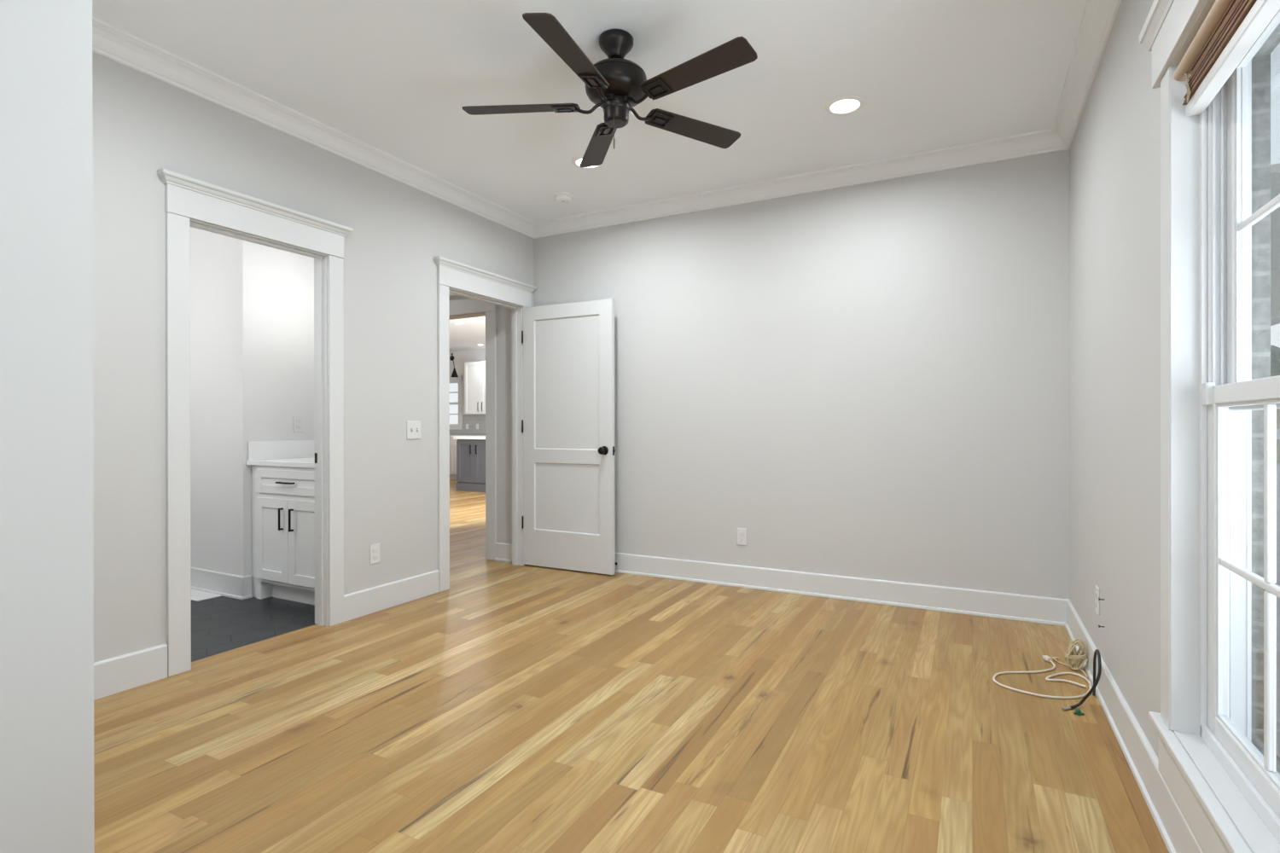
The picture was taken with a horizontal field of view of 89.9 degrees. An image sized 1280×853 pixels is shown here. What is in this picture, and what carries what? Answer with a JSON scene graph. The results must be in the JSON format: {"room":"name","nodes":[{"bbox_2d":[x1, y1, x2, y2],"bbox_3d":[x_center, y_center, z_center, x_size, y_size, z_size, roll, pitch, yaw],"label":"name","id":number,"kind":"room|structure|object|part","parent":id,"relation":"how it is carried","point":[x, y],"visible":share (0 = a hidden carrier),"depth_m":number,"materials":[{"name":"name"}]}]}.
{"room":"empty bedroom","nodes":[
{"label":"empty bedroom","id":0,"kind":"room"},
{"bbox_2d":[0,0,94,852],"bbox_3d":[-2.297,-0.254,0.554,1.787,2.743,2.269,0,0,27],"label":"wall","id":1,"kind":"structure","parent":0,"point":[47,793],"depth_m":1.09,"materials":[{"name":"grey paint"}]},
{"bbox_2d":[189,226,314,575],"bbox_3d":[-3.279,-0.260,4.838,1.924,2.743,0.590,0,0,27],"label":"wall","id":2,"kind":"structure","parent":0,"point":[252,305],"depth_m":4.28,"materials":[{"name":"paint"}]},
{"bbox_2d":[190,588,221,601],"bbox_3d":[-3.322,1.109,4.417,1.234,0.006,0.149,0,0,27],"label":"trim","id":3,"kind":"structure","parent":2,"relation":"attached to","point":[196,596],"depth_m":4.18,"materials":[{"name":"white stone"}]},
{"bbox_2d":[190,566,252,599],"bbox_3d":[-3.353,1.039,4.558,1.849,0.146,0.070,0,0,27],"label":"baseboard","id":4,"kind":"structure","parent":2,"relation":"attached to","point":[238,587],"depth_m":4.22,"materials":[{"name":"white paint"}]},
{"bbox_2d":[293,415,302,432],"bbox_3d":[-2.382,-0.018,4.468,0.009,0.116,0.072,0,0,27],"label":"wall outlet","id":5,"kind":"object","parent":2,"relation":"attached to","point":[298,420],"visible":1,"depth_m":4.46,"materials":[{"name":"white plastic"}]},
{"bbox_2d":[296,424,301,429],"bbox_3d":[-2.380,0.002,4.468,0.003,0.029,0.034,0,0,27],"label":"receptacle","id":6,"kind":"object","parent":5,"relation":"attached to","point":[298,427],"depth_m":4.47,"materials":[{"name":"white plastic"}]},
{"bbox_2d":[296,418,301,423],"bbox_3d":[-2.380,-0.039,4.467,0.003,0.029,0.034,0,0,27],"label":"receptacle","id":7,"kind":"object","parent":5,"relation":"attached to","point":[298,421],"depth_m":4.47,"materials":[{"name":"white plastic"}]},
{"bbox_2d":[92,52,533,663],"bbox_3d":[-2.265,-0.258,2.669,0.105,2.743,6.054,0,0,27],"label":"wall","id":8,"kind":"structure","parent":0,"point":[143,125],"depth_m":3.17,"materials":[{"name":"grey paint"}]},
{"bbox_2d":[157,168,352,676],"bbox_3d":[-1.927,-0.008,3.263,0.157,2.240,0.964,0,0,27],"label":"bathroom doorway","id":9,"kind":"structure","parent":8,"relation":"in","point":[189,201],"depth_m":3.16,"materials":[{"name":"white paint"}]},
{"bbox_3d":[-2.082,0.081,2.889,0.018,2.065,0.092,0,0,27],"label":"casing","id":10,"kind":"part","parent":9,"relation":"part of","materials":[{"name":"white paint"}]},
{"bbox_3d":[-1.896,-1.017,3.244,0.021,0.126,0.902,0,0,27],"label":"head casing","id":11,"kind":"part","parent":9,"relation":"part of","materials":[{"name":"white paint"}]},
{"bbox_3d":[-1.882,-1.104,3.237,0.052,0.048,0.964,0,0,27],"label":"cap moulding","id":12,"kind":"part","parent":9,"relation":"part of","materials":[{"name":"white paint"}]},
{"bbox_3d":[-1.946,0.082,3.273,0.035,2.060,0.704,0,0,27],"label":"door stop moulding","id":13,"kind":"part","parent":9,"relation":"part of","materials":[{"name":"white paint"}]},
{"bbox_3d":[-1.818,0.178,3.602,0.030,0.057,0.002,0,0,27],"label":"strike plate","id":14,"kind":"part","parent":9,"relation":"part of","materials":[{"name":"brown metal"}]},
{"bbox_3d":[-1.710,0.079,3.604,0.018,2.065,0.092,0,0,27],"label":"casing","id":15,"kind":"part","parent":9,"relation":"part of","materials":[{"name":"white paint"}]},
{"bbox_2d":[93,570,439,700],"bbox_3d":[-1.955,1.038,3.135,0.015,0.148,2.622,0,0,27],"label":"baseboard","id":16,"kind":"structure","parent":8,"relation":"attached to","point":[115,675],"depth_m":2.83,"materials":[{"name":"white paint"}]},
{"bbox_2d":[92,16,535,238],"bbox_3d":[-1.682,-1.582,3.585,0.088,0.100,3.685,0,0,27],"label":"crown molding","id":17,"kind":"structure","parent":8,"relation":"attached to","point":[110,42],"depth_m":3.26,"materials":[{"name":"white paint"}]},
{"bbox_2d":[369,543,379,564],"bbox_3d":[-1.590,0.764,3.846,0.009,0.116,0.072,0,0,27],"label":"wall outlet","id":18,"kind":"object","parent":8,"relation":"attached to","point":[374,549],"visible":1,"depth_m":3.84,"materials":[{"name":"white plastic"}]},
{"bbox_2d":[372,554,378,560],"bbox_3d":[-1.588,0.784,3.845,0.003,0.029,0.034,0,0,27],"label":"receptacle","id":19,"kind":"object","parent":18,"relation":"attached to","point":[375,556],"depth_m":3.84,"materials":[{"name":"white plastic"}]},
{"bbox_2d":[372,547,378,553],"bbox_3d":[-1.588,0.743,3.845,0.003,0.029,0.034,0,0,27],"label":"receptacle","id":20,"kind":"object","parent":18,"relation":"attached to","point":[375,549],"depth_m":3.84,"materials":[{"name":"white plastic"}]},
{"bbox_2d":[407,420,420,439],"bbox_3d":[-1.446,0.022,4.113,0.020,0.116,0.116,0,0,27],"label":"light switch","id":21,"kind":"object","parent":8,"relation":"attached to","point":[413,427],"visible":1,"depth_m":4.11,"materials":[{"name":"white plastic"}]},
{"bbox_2d":[433,256,536,592],"bbox_3d":[-1.151,-0.011,4.760,0.157,2.240,1.069,0,0,27],"label":"bedroom doorway","id":22,"kind":"structure","parent":8,"relation":"in","point":[454,277],"depth_m":4.59,"materials":[{"name":"white paint"}]},
{"bbox_3d":[-1.329,0.077,4.340,0.018,2.065,0.092,0,0,27],"label":"casing","id":23,"kind":"part","parent":22,"relation":"part of","materials":[{"name":"white paint"}]},
{"bbox_3d":[-1.185,0.079,4.778,0.035,2.060,0.809,0,0,27],"label":"door stop moulding","id":24,"kind":"part","parent":22,"relation":"part of","materials":[{"name":"white paint"}]},
{"bbox_3d":[-1.119,-1.020,4.741,0.021,0.126,1.007,0,0,27],"label":"head casing","id":25,"kind":"part","parent":22,"relation":"part of","materials":[{"name":"white paint"}]},
{"bbox_3d":[-1.106,-1.107,4.734,0.052,0.048,1.069,0,0,27],"label":"cap moulding","id":26,"kind":"part","parent":22,"relation":"part of","materials":[{"name":"white paint"}]},
{"bbox_3d":[-0.910,0.075,5.148,0.018,2.065,0.092,0,0,27],"label":"casing","id":27,"kind":"part","parent":22,"relation":"part of","materials":[{"name":"white paint"}]},
{"bbox_2d":[521,298,615,575],"bbox_3d":[-0.560,0.076,4.929,0.839,2.040,0.159,0,0,27],"label":"door","id":28,"kind":"structure","parent":22,"relation":"attached to","point":[567,423],"depth_m":4.91,"materials":[{"name":"white paint"}]},
{"bbox_3d":[-0.562,-0.331,4.929,0.604,1.022,0.034,0,0,27],"label":"panel","id":29,"kind":"part","parent":28,"relation":"part of","materials":[{"name":"white paint"}]},
{"bbox_3d":[-0.560,0.548,4.930,0.604,0.536,0.034,0,0,27],"label":"panel","id":30,"kind":"part","parent":28,"relation":"part of","materials":[{"name":"white paint"}]},
{"bbox_3d":[-0.279,0.178,4.724,0.057,0.057,0.054,0,0,27],"label":"knob","id":31,"kind":"part","parent":28,"relation":"part of","materials":[{"name":"black metal"}]},
{"bbox_2d":[449,349,485,435],"bbox_3d":[-1.535,-0.275,12.786,11.700,2.743,0.112,0,0,27],"label":"wall","id":32,"kind":"structure","parent":0,"point":[460,357],"depth_m":13.87,"materials":[{"name":"paint"}]},
{"bbox_2d":[449,353,458,377],"bbox_3d":[-4.017,-1.314,13.850,0.151,0.525,0.576,0,0,-19],"label":"wall sconce","id":33,"kind":"object","parent":32,"relation":"attached to","point":[454,373],"visible":1,"depth_m":13.63,"materials":[{"name":"black metal"}]},
{"bbox_3d":[-3.949,-1.149,13.649,0.152,0.195,0.152,0,0,27],"label":"lamp shade","id":34,"kind":"part","parent":33,"relation":"part of","materials":[{"name":"black metal"}]},
{"bbox_2d":[449,374,462,430],"bbox_3d":[-4.387,-0.527,14.237,1.201,1.190,0.082,0,0,27],"label":"window","id":35,"kind":"structure","parent":32,"relation":"in","point":[458,380],"depth_m":13.96,"materials":[{"name":"white paint"}]},
{"bbox_3d":[-4.377,-0.502,14.255,1.003,1.000,0.040,0,0,27],"label":"sash","id":36,"kind":"part","parent":35,"relation":"part of","materials":[{"name":"white plastic"}]},
{"bbox_2d":[464,360,485,414],"bbox_3d":[-3.232,-0.806,13.414,0.890,1.093,0.357,0,0,27],"label":"upper cabinet","id":37,"kind":"object","parent":32,"relation":"attached to","point":[474,372],"visible":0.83,"depth_m":13.36,"materials":[{"name":"white paint"}]},
{"bbox_3d":[-3.102,-0.805,13.187,0.441,1.075,0.019,0,0,27],"label":"door","id":38,"kind":"part","parent":37,"relation":"part of","materials":[{"name":"white paint"}]},
{"bbox_2d":[448,293,511,544],"bbox_3d":[-3.507,-0.263,6.586,5.708,2.743,0.120,0,0,27],"label":"wall","id":39,"kind":"structure","parent":0,"point":[503,526],"depth_m":5.28,"materials":[{"name":"grey paint"}]},
{"bbox_2d":[448,294,496,560],"bbox_3d":[-1.930,-0.012,5.739,1.770,2.240,0.172,0,0,27],"label":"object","id":40,"kind":"structure","parent":39,"relation":"attached to","point":[460,307],"depth_m":5.33,"materials":[{"name":"white paint"}]},
{"bbox_3d":[-1.959,-1.108,5.684,1.770,0.048,0.052,0,0,27],"label":"cap moulding","id":41,"kind":"part","parent":40,"relation":"part of","materials":[{"name":"white paint"}]},
{"bbox_3d":[-1.952,-1.021,5.698,1.708,0.126,0.021,0,0,27],"label":"head casing","id":42,"kind":"part","parent":40,"relation":"part of","materials":[{"name":"white paint"}]},
{"bbox_3d":[-1.239,0.076,5.333,0.103,2.065,0.018,0,0,27],"label":"casing","id":43,"kind":"part","parent":40,"relation":"part of","materials":[{"name":"white paint"}]},
{"bbox_2d":[494,542,511,562],"bbox_3d":[-1.100,1.035,5.259,0.212,0.146,0.025,0,0,27],"label":"baseboard","id":44,"kind":"structure","parent":39,"relation":"attached to","point":[503,551],"depth_m":5.26,"materials":[{"name":"white paint"}]},
{"bbox_2d":[92,0,1087,351],"bbox_3d":[-3.480,-1.674,6.814,13.748,0.080,12.500,0,0,27],"label":"ceiling","id":45,"kind":"structure","parent":0,"point":[397,78],"depth_m":3.00,"materials":[{"name":"paint"}]},
{"bbox_2d":[553,192,572,203],"bbox_3d":[-0.541,-1.612,4.529,0.132,0.045,0.132,0,0,27],"label":"smoke detector","id":46,"kind":"object","parent":45,"relation":"attached to","point":[561,197],"visible":1,"depth_m":4.49,"materials":[{"name":"white plastic"}]},
{"bbox_3d":[-0.541,-1.629,4.529,0.132,0.012,0.132,0,0,27],"label":"plate","id":47,"kind":"part","parent":46,"relation":"part of","materials":[{"name":"white plastic"}]},
{"bbox_2d":[571,155,603,168],"bbox_3d":[-0.324,-1.629,3.956,0.196,0.009,0.196,0,0,27],"label":"recessed light","id":48,"kind":"object","parent":45,"relation":"in","point":[576,161],"visible":0.43,"depth_m":3.96,"materials":[{"name":"white plastic"}]},
{"bbox_2d":[462,12,757,167],"bbox_3d":[-0.102,-1.389,2.659,1.251,0.487,1.229,0,0,27],"label":"ceiling fan","id":49,"kind":"object","parent":45,"relation":"hanging from","point":[616,84],"visible":1,"depth_m":2.61,"materials":[{"name":"brown metal"}]},
{"bbox_3d":[-0.502,-1.351,2.724,0.490,0.006,0.122,0,13,4],"label":"fan blade","id":50,"kind":"part","parent":49,"relation":"part of","materials":[{"name":"brown wood"}]},
{"bbox_3d":[-0.251,-1.350,2.322,0.122,0.006,0.490,14,5,21],"label":"fan blade","id":51,"kind":"part","parent":49,"relation":"part of","materials":[{"name":"brown wood"}]},
{"bbox_3d":[-0.198,-1.352,3.087,0.122,0.006,0.490,-13,3,-14],"label":"fan blade","id":52,"kind":"part","parent":49,"relation":"part of","materials":[{"name":"brown wood"}]},
{"bbox_3d":[0.241,-1.352,2.910,0.490,0.006,0.122,0,-13,-32],"label":"fan blade","id":53,"kind":"part","parent":49,"relation":"part of","materials":[{"name":"brown wood"}]},
{"bbox_3d":[0.209,-1.351,2.438,0.490,0.006,0.122,0,-13,40],"label":"fan blade","id":54,"kind":"part","parent":49,"relation":"part of","materials":[{"name":"brown wood"}]},
{"bbox_2d":[824,94,865,115],"bbox_3d":[1.041,-1.630,3.256,0.196,0.009,0.196,0,0,27],"label":"recessed light","id":55,"kind":"object","parent":45,"relation":"in","point":[850,103],"visible":1,"depth_m":3.25,"materials":[{"name":"white plastic"}]},
{"bbox_2d":[93,479,1169,852],"bbox_3d":[-3.432,1.139,6.796,13.648,0.060,12.500,0,0,27],"label":"floor","id":56,"kind":"structure","parent":0,"point":[509,708],"depth_m":2.34,"materials":[{"name":"brown wood"}]},
{"bbox_2d":[251,465,314,605],"bbox_3d":[-2.038,0.680,4.182,0.880,0.862,0.574,0,0,27],"label":"vanity cabinet","id":57,"kind":"object","parent":56,"relation":"on","point":[283,497],"visible":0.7,"depth_m":4.01,"materials":[{"name":"white paint"}]},
{"bbox_3d":[-2.317,0.713,4.046,0.320,0.518,0.019,0,0,27],"label":"door","id":58,"kind":"part","parent":57,"relation":"part of","materials":[{"name":"white paint"}]},
{"bbox_2d":[246,440,314,468],"bbox_3d":[-2.029,0.172,4.201,0.880,0.154,0.567,0,0,27],"label":"countertop","id":59,"kind":"structure","parent":57,"relation":"on","point":[279,453],"depth_m":4.27,"materials":[{"name":"white stone"}]},
{"bbox_3d":[-2.229,0.575,3.974,0.010,0.138,0.028,0,0,27],"label":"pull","id":60,"kind":"part","parent":57,"relation":"part of","materials":[{"name":"black metal"}]},
{"bbox_3d":[-2.190,0.348,3.953,0.148,0.010,0.028,0,0,27],"label":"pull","id":61,"kind":"part","parent":57,"relation":"part of","materials":[{"name":"black metal"}]},
{"bbox_3d":[-2.174,0.347,3.971,0.644,0.148,0.019,0,0,27],"label":"drawer","id":62,"kind":"part","parent":57,"relation":"part of","materials":[{"name":"white paint"}]},
{"bbox_3d":[-2.140,0.575,3.928,0.010,0.138,0.028,0,0,27],"label":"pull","id":63,"kind":"part","parent":57,"relation":"part of","materials":[{"name":"black metal"}]},
{"bbox_3d":[-2.029,0.712,3.897,0.320,0.518,0.019,0,0,27],"label":"door","id":64,"kind":"part","parent":57,"relation":"part of","materials":[{"name":"white paint"}]},
{"bbox_2d":[449,437,452,479],"bbox_3d":[-4.067,0.662,13.703,0.598,0.872,0.618,0,0,27],"label":"base cabinet","id":65,"kind":"object","parent":56,"relation":"on","point":[450,475],"visible":0.1,"depth_m":13.31,"materials":[{"name":"white paint"}]},
{"bbox_2d":[449,435,485,437],"bbox_3d":[-3.539,0.206,13.419,1.840,0.040,0.634,0,0,27],"label":"countertop","id":66,"kind":"structure","parent":65,"relation":"on","point":[450,436],"depth_m":13.32,"materials":[{"name":"white stone"}]},
{"bbox_2d":[450,437,457,479],"bbox_3d":[-3.534,0.662,13.427,0.598,0.872,0.618,0,0,27],"label":"base cabinet","id":67,"kind":"object","parent":56,"relation":"on","point":[453,442],"visible":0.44,"depth_m":13.26,"materials":[{"name":"white paint"}]},
{"bbox_3d":[-3.672,0.694,13.161,0.580,0.570,0.019,0,0,27],"label":"door","id":68,"kind":"part","parent":67,"relation":"part of","materials":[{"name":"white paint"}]},
{"bbox_3d":[-3.673,0.319,13.160,0.580,0.160,0.019,0,0,27],"label":"drawer","id":69,"kind":"part","parent":67,"relation":"part of","materials":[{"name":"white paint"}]},
{"bbox_2d":[456,439,485,492],"bbox_3d":[-2.237,0.658,10.946,1.660,0.885,0.830,0,0,27],"label":"kitchen island","id":70,"kind":"object","parent":56,"relation":"on","point":[470,453],"visible":0.34,"depth_m":10.83,"materials":[{"name":"grey paint"}]},
{"bbox_3d":[-2.968,0.595,10.902,0.383,0.712,0.020,0,0,27],"label":"door","id":71,"kind":"part","parent":70,"relation":"part of","materials":[{"name":"grey paint"}]},
{"bbox_2d":[453,436,485,439],"bbox_3d":[-2.225,0.190,10.967,1.750,0.050,0.880,0,0,27],"label":"island countertop","id":72,"kind":"structure","parent":70,"relation":"on","point":[454,437],"depth_m":10.85,"materials":[{"name":"white stone"}]},
{"bbox_3d":[-2.622,0.595,10.723,0.383,0.712,0.020,0,0,27],"label":"door","id":73,"kind":"part","parent":70,"relation":"part of","materials":[{"name":"grey paint"}]},
{"bbox_2d":[992,655,1092,699],"bbox_3d":[1.795,1.097,2.795,0.511,0.021,0.322,0,0,-32],"label":"power cord","id":74,"kind":"object","parent":56,"relation":"on","point":[1046,658],"visible":0.98,"depth_m":2.78,"materials":[{"name":"plastic"}]},
{"bbox_2d":[1051,638,1087,678],"bbox_3d":[1.991,1.037,2.936,0.089,0.139,0.248,0,0,5],"label":"bundle","id":75,"kind":"object","parent":56,"relation":"on","point":[1080,657],"visible":1,"depth_m":2.91,"materials":[{"name":"beige wicker"}]},
{"bbox_2d":[1073,709,1084,715],"bbox_3d":[1.688,1.100,2.467,0.031,0.018,0.030,0,0,-19],"label":"scrap","id":76,"kind":"object","parent":56,"relation":"on","point":[1078,712],"visible":1,"depth_m":2.46,"materials":[{"name":"green plastic"}]},
{"bbox_2d":[1061,649,1101,710],"bbox_3d":[1.783,0.994,2.526,0.260,0.228,0.106,0,0,-31],"label":"coaxial cable","id":77,"kind":"object","parent":56,"relation":"on","point":[1092,690],"visible":1,"depth_m":2.50,"materials":[{"name":"plastic"}]},
{"bbox_2d":[533,149,1069,599],"bbox_3d":[0.857,-0.265,4.409,3.835,2.743,0.110,0,0,27],"label":"wall","id":78,"kind":"structure","parent":0,"point":[870,381],"depth_m":4.08,"materials":[{"name":"grey paint"}]},
{"bbox_2d":[736,528,746,545],"bbox_3d":[0.703,0.761,4.425,0.072,0.116,0.009,0,0,27],"label":"wall outlet","id":79,"kind":"object","parent":78,"relation":"attached to","point":[741,532],"visible":1,"depth_m":4.42,"materials":[{"name":"white plastic"}]},
{"bbox_2d":[738,537,744,541],"bbox_3d":[0.702,0.781,4.423,0.034,0.029,0.003,0,0,27],"label":"receptacle","id":80,"kind":"object","parent":79,"relation":"attached to","point":[741,539],"depth_m":4.42,"materials":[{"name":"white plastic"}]},
{"bbox_2d":[738,531,744,535],"bbox_3d":[0.702,0.741,4.423,0.034,0.029,0.003,0,0,27],"label":"receptacle","id":81,"kind":"object","parent":79,"relation":"attached to","point":[741,533],"depth_m":4.42,"materials":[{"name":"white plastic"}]},
{"bbox_2d":[533,128,1068,238],"bbox_3d":[0.734,-1.586,4.358,3.665,0.100,0.088,0,0,27],"label":"crown molding","id":82,"kind":"structure","parent":78,"relation":"attached to","point":[1047,141],"depth_m":4.13,"materials":[{"name":"white paint"}]},
{"bbox_2d":[614,552,1067,626],"bbox_3d":[0.752,1.034,4.391,3.665,0.146,0.025,0,0,27],"label":"baseboard","id":83,"kind":"structure","parent":78,"relation":"attached to","point":[991,604],"depth_m":4.06,"materials":[{"name":"white paint"}]},
{"bbox_2d":[1069,0,1174,759],"bbox_3d":[1.067,-0.259,0.884,0.125,2.743,5.954,0,0,27],"label":"wall","id":84,"kind":"structure","parent":0,"point":[1114,150],"depth_m":2.33,"materials":[{"name":"grey paint"}]},
{"bbox_2d":[1052,0,1122,149],"bbox_3d":[0.971,-1.581,0.931,0.088,0.100,5.954,0,0,27],"label":"crown molding","id":85,"kind":"structure","parent":84,"relation":"attached to","point":[1098,18],"depth_m":2.79,"materials":[{"name":"white paint"}]},
{"bbox_2d":[1095,585,1099,616],"bbox_3d":[1.957,0.744,2.744,0.009,0.116,0.072,0,0,27],"label":"wall outlet","id":86,"kind":"object","parent":84,"relation":"attached to","point":[1097,590],"visible":0.99,"depth_m":2.72,"materials":[{"name":"white plastic"}]},
{"bbox_2d":[1064,599,1203,852],"bbox_3d":[1.003,1.039,0.921,0.025,0.146,5.954,0,0,27],"label":"baseboard","id":87,"kind":"structure","parent":84,"relation":"attached to","point":[1177,835],"depth_m":2.02,"materials":[{"name":"white paint"}]},
{"bbox_2d":[1138,0,1279,852],"bbox_3d":[0.933,-0.082,0.747,0.112,2.090,2.445,0,0,27],"label":"window trim","id":88,"kind":"structure","parent":84,"relation":"in","point":[1220,818],"depth_m":1.68,"materials":[{"name":"white paint"}]},
{"bbox_3d":[0.904,-1.102,0.759,0.050,0.050,2.445,0,0,27],"label":"cap moulding","id":89,"kind":"part","parent":88,"relation":"part of","materials":[{"name":"white paint"}]},
{"bbox_3d":[1.434,-0.076,1.741,0.014,1.766,0.084,0,0,27],"label":"casing","id":90,"kind":"part","parent":88,"relation":"part of","materials":[{"name":"white paint"}]},
{"bbox_3d":[0.914,-1.017,0.752,0.025,0.120,2.401,0,0,27],"label":"head casing","id":91,"kind":"part","parent":88,"relation":"part of","materials":[{"name":"white paint"}]},
{"bbox_2d":[1169,0,1279,843],"bbox_3d":[1.245,-0.080,1.218,0.152,1.776,1.039,0,0,27],"label":"window","id":92,"kind":"structure","parent":84,"relation":"in","point":[1214,394],"depth_m":1.62,"materials":[{"name":"white paint"}]},
{"bbox_2d":[1173,0,1279,116],"bbox_3d":[1.207,-0.881,1.240,0.060,0.140,0.992,0,0,27],"label":"window blind","id":93,"kind":"object","parent":92,"relation":"attached to","point":[1230,28],"visible":1,"depth_m":1.45,"materials":[{"name":"brown wood"}]},
{"bbox_3d":[1.397,-0.871,1.634,0.009,0.080,0.058,0,0,27],"label":"lift cord","id":94,"kind":"part","parent":93,"relation":"part of","materials":[{"name":"beige fabric"}]},
{"bbox_3d":[1.271,-0.073,1.205,0.094,1.762,1.010,0,0,27],"label":"frame","id":95,"kind":"part","parent":92,"relation":"part of","materials":[{"name":"white plastic"}]},
{"bbox_3d":[1.253,0.338,1.215,0.030,0.880,0.954,0,0,27],"label":"sash","id":96,"kind":"part","parent":92,"relation":"part of","materials":[{"name":"white plastic"}]},
{"bbox_2d":[1219,403,1279,772],"bbox_3d":[1.253,0.336,1.215,0.016,0.768,0.854,0,0,27],"label":"grille","id":97,"kind":"object","parent":92,"relation":"attached to","point":[1267,764],"depth_m":1.35,"materials":[{"name":"white plastic"}]},
{"bbox_3d":[1.283,-0.485,1.198,0.030,0.893,0.954,0,0,27],"label":"sash","id":98,"kind":"part","parent":92,"relation":"part of","materials":[{"name":"white plastic"}]},
{"bbox_2d":[1238,193,1279,231],"bbox_3d":[1.283,-0.488,1.198,0.016,0.792,0.854,0,0,27],"label":"grille","id":99,"kind":"object","parent":92,"relation":"attached to","point":[1245,223],"depth_m":1.52,"materials":[{"name":"white plastic"}]},
{"bbox_2d":[1251,23,1279,773],"bbox_3d":[1.185,-0.209,0.906,0.058,3.243,6.100,0,0,27],"label":"wall","id":100,"kind":"structure","parent":0,"point":[1261,61],"depth_m":1.62,"materials":[{"name":"grey brick"}]},
{"bbox_2d":[1270,163,1279,325],"bbox_3d":[6.598,-1.423,8.724,2.320,0.570,10.430,0,0,27],"label":"ceiling","id":101,"kind":"structure","parent":0,"point":[1275,169],"depth_m":5.98,"materials":[{"name":"white paint"}]},
{"label":"outside","id":102,"kind":"structure","parent":0,"visible":0},
{"bbox_2d":[1274,462,1279,757],"bbox_3d":[40.757,1.402,12.658,59.300,0.080,100.000,0,0,27],"label":"ground","id":103,"kind":"structure","parent":102,"point":[1277,583],"depth_m":4.84,"materials":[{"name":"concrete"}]},
{"bbox_2d":[1270,344,1279,377],"bbox_3d":[35.709,-1.760,37.939,5.024,6.195,5.146,0,0,27],"label":"tree","id":104,"kind":"object","parent":103,"relation":"on","point":[1275,351],"visible":0.03,"depth_m":36.48,"materials":[{"name":"green plant"}]},
{"bbox_2d":[1276,408,1279,462],"bbox_3d":[26.969,-0.153,27.016,9.800,3.020,7.600,0,0,27],"label":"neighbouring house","id":105,"kind":"structure","parent":103,"relation":"on","point":[1277,410],"depth_m":24.51,"materials":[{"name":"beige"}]}
]}

